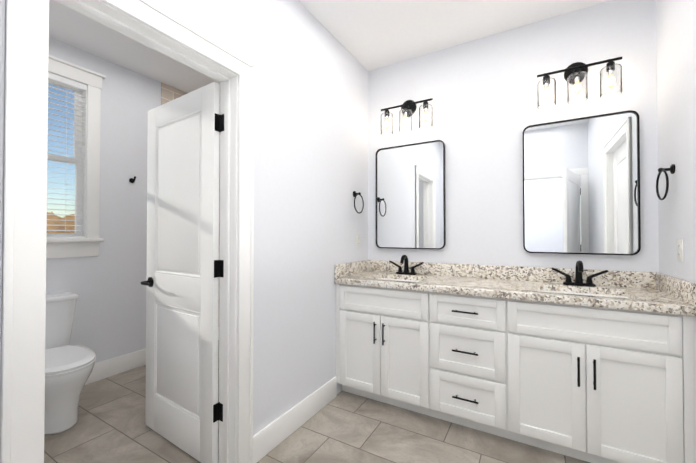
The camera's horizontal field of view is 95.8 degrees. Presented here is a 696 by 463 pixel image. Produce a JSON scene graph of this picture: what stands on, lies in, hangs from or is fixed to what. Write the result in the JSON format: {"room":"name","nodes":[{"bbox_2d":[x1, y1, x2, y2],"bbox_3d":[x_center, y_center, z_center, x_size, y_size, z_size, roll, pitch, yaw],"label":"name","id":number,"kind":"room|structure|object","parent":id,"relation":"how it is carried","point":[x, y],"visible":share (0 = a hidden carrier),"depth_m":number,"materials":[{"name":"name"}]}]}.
{"room":"bathroom","nodes":[
{"label":"bathroom","id":0,"kind":"room"},
{"bbox_2d":[46,37,160,362],"bbox_3d":[-2.137,-0.117,2.788,0.120,2.750,2.540,0,-1,30],"label":"wall","id":1,"kind":"structure","parent":0,"point":[109,289],"depth_m":2.80,"materials":[{"name":"paint"}]},
{"bbox_2d":[46,55,105,257],"bbox_3d":[-2.407,-0.570,2.273,0.175,1.545,1.060,0,-1,30],"label":"window","id":2,"kind":"structure","parent":1,"relation":"in","point":[88,187],"depth_m":2.61,"materials":[{"name":"white wood"}]},
{"bbox_2d":[47,73,85,237],"bbox_3d":[-2.392,-0.582,2.265,0.054,1.267,0.804,0,-1,30],"label":"window blinds","id":3,"kind":"object","parent":2,"relation":"attached to","point":[66,82],"visible":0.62,"depth_m":2.50,"materials":[{"name":"white plastic"}]},
{"bbox_2d":[129,176,135,182],"bbox_3d":[-1.970,-0.476,2.892,0.066,0.056,0.044,0,-1,30],"label":"robe hook","id":4,"kind":"object","parent":1,"relation":"attached to","point":[131,180],"visible":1,"depth_m":2.89,"materials":[{"name":"black metal"}]},
{"bbox_2d":[85,332,218,384],"bbox_3d":[-2.038,1.184,2.778,0.021,0.150,2.408,0,-1,30],"label":"baseboard","id":5,"kind":"structure","parent":1,"relation":"attached to","point":[113,366],"depth_m":2.78,"materials":[{"name":"white wood"}]},
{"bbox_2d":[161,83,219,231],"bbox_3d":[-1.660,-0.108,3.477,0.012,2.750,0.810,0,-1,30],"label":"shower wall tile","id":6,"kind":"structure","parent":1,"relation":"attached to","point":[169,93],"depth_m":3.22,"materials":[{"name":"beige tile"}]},
{"bbox_2d":[0,0,367,434],"bbox_3d":[-1.171,-0.141,0.689,0.120,2.750,5.200,0,-1,30],"label":"wall","id":7,"kind":"structure","parent":0,"point":[310,124],"depth_m":2.03,"materials":[{"name":"paint"}]},
{"bbox_2d":[0,0,253,462],"bbox_3d":[-0.803,0.174,1.317,0.170,2.135,0.916,0,-1,30],"label":"door frame","id":8,"kind":"structure","parent":7,"relation":"attached to","point":[148,23],"depth_m":0.96,"materials":[{"name":"white wood"}]},
{"bbox_2d":[141,82,223,462],"bbox_3d":[-0.967,0.227,1.846,0.754,2.018,0.169,0,-1,30],"label":"door","id":9,"kind":"structure","parent":7,"relation":"in","point":[183,405],"depth_m":1.78,"materials":[{"name":"white wood"}]},
{"bbox_2d":[253,376,336,462],"bbox_3d":[-0.302,1.175,2.032,0.015,0.150,0.843,0,-1,30],"label":"baseboard","id":10,"kind":"structure","parent":7,"relation":"attached to","point":[271,436],"depth_m":1.94,"materials":[{"name":"white wood"}]},
{"bbox_2d":[334,260,369,278],"bbox_3d":[0.046,0.306,2.633,0.020,0.100,0.559,0,-1,30],"label":"backsplash","id":11,"kind":"structure","parent":7,"relation":"attached to","point":[346,268],"depth_m":2.58,"materials":[{"name":"beige stone"}]},
{"bbox_2d":[356,234,359,247],"bbox_3d":[0.088,0.083,2.724,0.008,0.116,0.072,0,-1,30],"label":"electrical outlet","id":12,"kind":"object","parent":7,"relation":"attached to","point":[357,240],"visible":1,"depth_m":2.72,"materials":[{"name":"white plastic"}]},
{"bbox_2d":[353,191,363,213],"bbox_3d":[0.080,-0.247,2.658,0.063,0.193,0.168,0,-1,30],"label":"towel ring","id":13,"kind":"object","parent":7,"relation":"attached to","point":[355,194],"visible":1,"depth_m":2.65,"materials":[{"name":"black metal"}]},
{"bbox_2d":[149,0,239,55],"bbox_3d":[-0.803,-1.162,1.333,0.120,0.692,0.762,0,-1,30],"label":"wall","id":14,"kind":"structure","parent":0,"point":[217,21],"depth_m":1.49,"materials":[{"name":"paint"}]},
{"bbox_2d":[44,340,589,462],"bbox_3d":[-0.968,1.266,0.832,5.270,0.060,5.920,0,-1,30],"label":"floor","id":15,"kind":"structure","parent":0,"point":[109,426],"depth_m":1.90,"materials":[{"name":"tile"}]},
{"bbox_2d":[44,292,95,434],"bbox_3d":[-2.001,0.861,2.108,0.771,0.779,0.460,0,-1,30],"label":"toilet","id":16,"kind":"object","parent":15,"relation":"on","point":[68,368],"visible":0.58,"depth_m":2.00,"materials":[{"name":"white ceramic"}]},
{"bbox_2d":[336,283,695,462],"bbox_3d":[0.888,0.821,2.140,1.964,0.860,0.598,0,-1,30],"label":"bathroom vanity","id":17,"kind":"object","parent":15,"relation":"on","point":[580,362],"depth_m":1.76,"materials":[{"name":"white wood"}]},
{"bbox_2d":[334,271,695,310],"bbox_3d":[0.892,0.371,2.152,1.964,0.040,0.582,0,-1,30],"label":"countertop","id":18,"kind":"structure","parent":17,"relation":"on","point":[650,297],"depth_m":1.93,"materials":[{"name":"beige stone"}]},
{"bbox_2d":[374,275,417,282],"bbox_3d":[0.377,0.467,2.440,0.464,0.169,0.359,0,-1,30],"label":"sink","id":19,"kind":"object","parent":18,"relation":"in","point":[375,276],"depth_m":2.64,"materials":[{"name":"white ceramic"}]},
{"bbox_2d":[390,255,425,274],"bbox_3d":[0.465,0.274,2.593,0.300,0.164,0.148,0,-1,30],"label":"faucet","id":20,"kind":"object","parent":18,"relation":"on","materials":[{"name":"black metal"}]},
{"bbox_2d":[550,260,609,286],"bbox_3d":[1.477,0.267,2.005,0.300,0.164,0.148,0,-1,30],"label":"faucet","id":21,"kind":"object","parent":18,"relation":"on","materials":[{"name":"black metal"}]},
{"bbox_2d":[542,287,629,298],"bbox_3d":[1.389,0.460,1.852,0.464,0.169,0.359,0,-1,30],"label":"sink","id":22,"kind":"object","parent":18,"relation":"in","point":[543,288],"depth_m":1.96,"materials":[{"name":"white ceramic"}]},
{"bbox_2d":[49,0,609,92],"bbox_3d":[-0.968,-1.544,0.865,5.270,0.060,5.920,0,-1,30],"label":"ceiling","id":23,"kind":"structure","parent":0,"point":[368,35],"depth_m":2.32,"materials":[{"name":"paint"}]},
{"bbox_2d":[370,260,653,286],"bbox_3d":[1.033,0.304,2.395,1.964,0.100,0.021,0,-1,30],"label":"backsplash","id":24,"kind":"structure","parent":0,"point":[539,274],"depth_m":2.29,"materials":[{"name":"beige stone"}]},
{"bbox_2d":[368,0,658,271],"bbox_3d":[0.252,-0.115,2.938,4.100,2.750,0.120,0,-1,30],"label":"wall","id":25,"kind":"structure","parent":0,"point":[482,92],"depth_m":2.34,"materials":[{"name":"paint"}]},
{"bbox_2d":[381,98,432,135],"bbox_3d":[0.493,-0.987,2.655,0.450,0.284,0.141,0,-1,30],"label":"sconce","id":26,"kind":"object","parent":25,"relation":"attached to","point":[407,110],"visible":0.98,"depth_m":2.60,"materials":[{"name":"clear glass"},{"name":"black metal"}]},
{"bbox_2d":[376,140,445,249],"bbox_3d":[0.520,-0.297,2.695,0.610,0.890,0.032,0,-1,30],"label":"mirror","id":27,"kind":"object","parent":25,"relation":"attached to","point":[410,199],"visible":1,"depth_m":2.67,"materials":[{"name":"black mirror"}]},
{"bbox_2d":[537,57,622,108],"bbox_3d":[1.504,-0.994,2.068,0.450,0.284,0.141,0,-1,30],"label":"sconce","id":28,"kind":"object","parent":25,"relation":"attached to","point":[576,77],"visible":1,"depth_m":2.02,"materials":[{"name":"clear glass"},{"name":"black metal"}]},
{"bbox_2d":[523,110,640,254],"bbox_3d":[1.532,-0.302,2.107,0.630,0.905,0.032,0,-1,30],"label":"mirror","id":29,"kind":"object","parent":25,"relation":"attached to","point":[581,185],"visible":0.98,"depth_m":2.08,"materials":[{"name":"black mirror"}]},
{"bbox_2d":[656,0,695,282],"bbox_3d":[1.773,-0.130,1.594,0.120,2.750,0.677,0,-1,30],"label":"wall","id":30,"kind":"structure","parent":0,"point":[676,67],"depth_m":1.67,"materials":[{"name":"paint"}]},
{"bbox_2d":[656,164,674,199],"bbox_3d":[1.740,-0.268,1.723,0.063,0.193,0.168,0,-1,30],"label":"towel ring","id":31,"kind":"object","parent":30,"relation":"attached to","point":[671,169],"visible":1,"depth_m":1.71,"materials":[{"name":"black metal"}]},
{"bbox_2d":[654,272,695,306],"bbox_3d":[1.727,0.295,1.656,0.020,0.100,0.559,0,-1,30],"label":"backsplash","id":32,"kind":"structure","parent":30,"relation":"attached to","point":[682,289],"depth_m":1.63,"materials":[{"name":"beige stone"}]},
{"bbox_2d":[677,239,683,261],"bbox_3d":[1.721,0.098,1.631,0.008,0.116,0.072,0,-1,30],"label":"electrical outlet","id":33,"kind":"object","parent":30,"relation":"attached to","point":[680,250],"visible":1,"depth_m":1.62,"materials":[{"name":"white plastic"}]},
{"label":"outside","id":34,"kind":"structure","parent":0,"visible":0},
{"label":"ground","id":35,"kind":"structure","parent":34,"visible":0},
{"bbox_2d":[47,211,74,232],"bbox_3d":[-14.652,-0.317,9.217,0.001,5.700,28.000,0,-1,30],"label":"trees","id":36,"kind":"object","parent":35,"relation":"on","point":[57,222],"depth_m":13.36,"materials":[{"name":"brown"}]}
]}

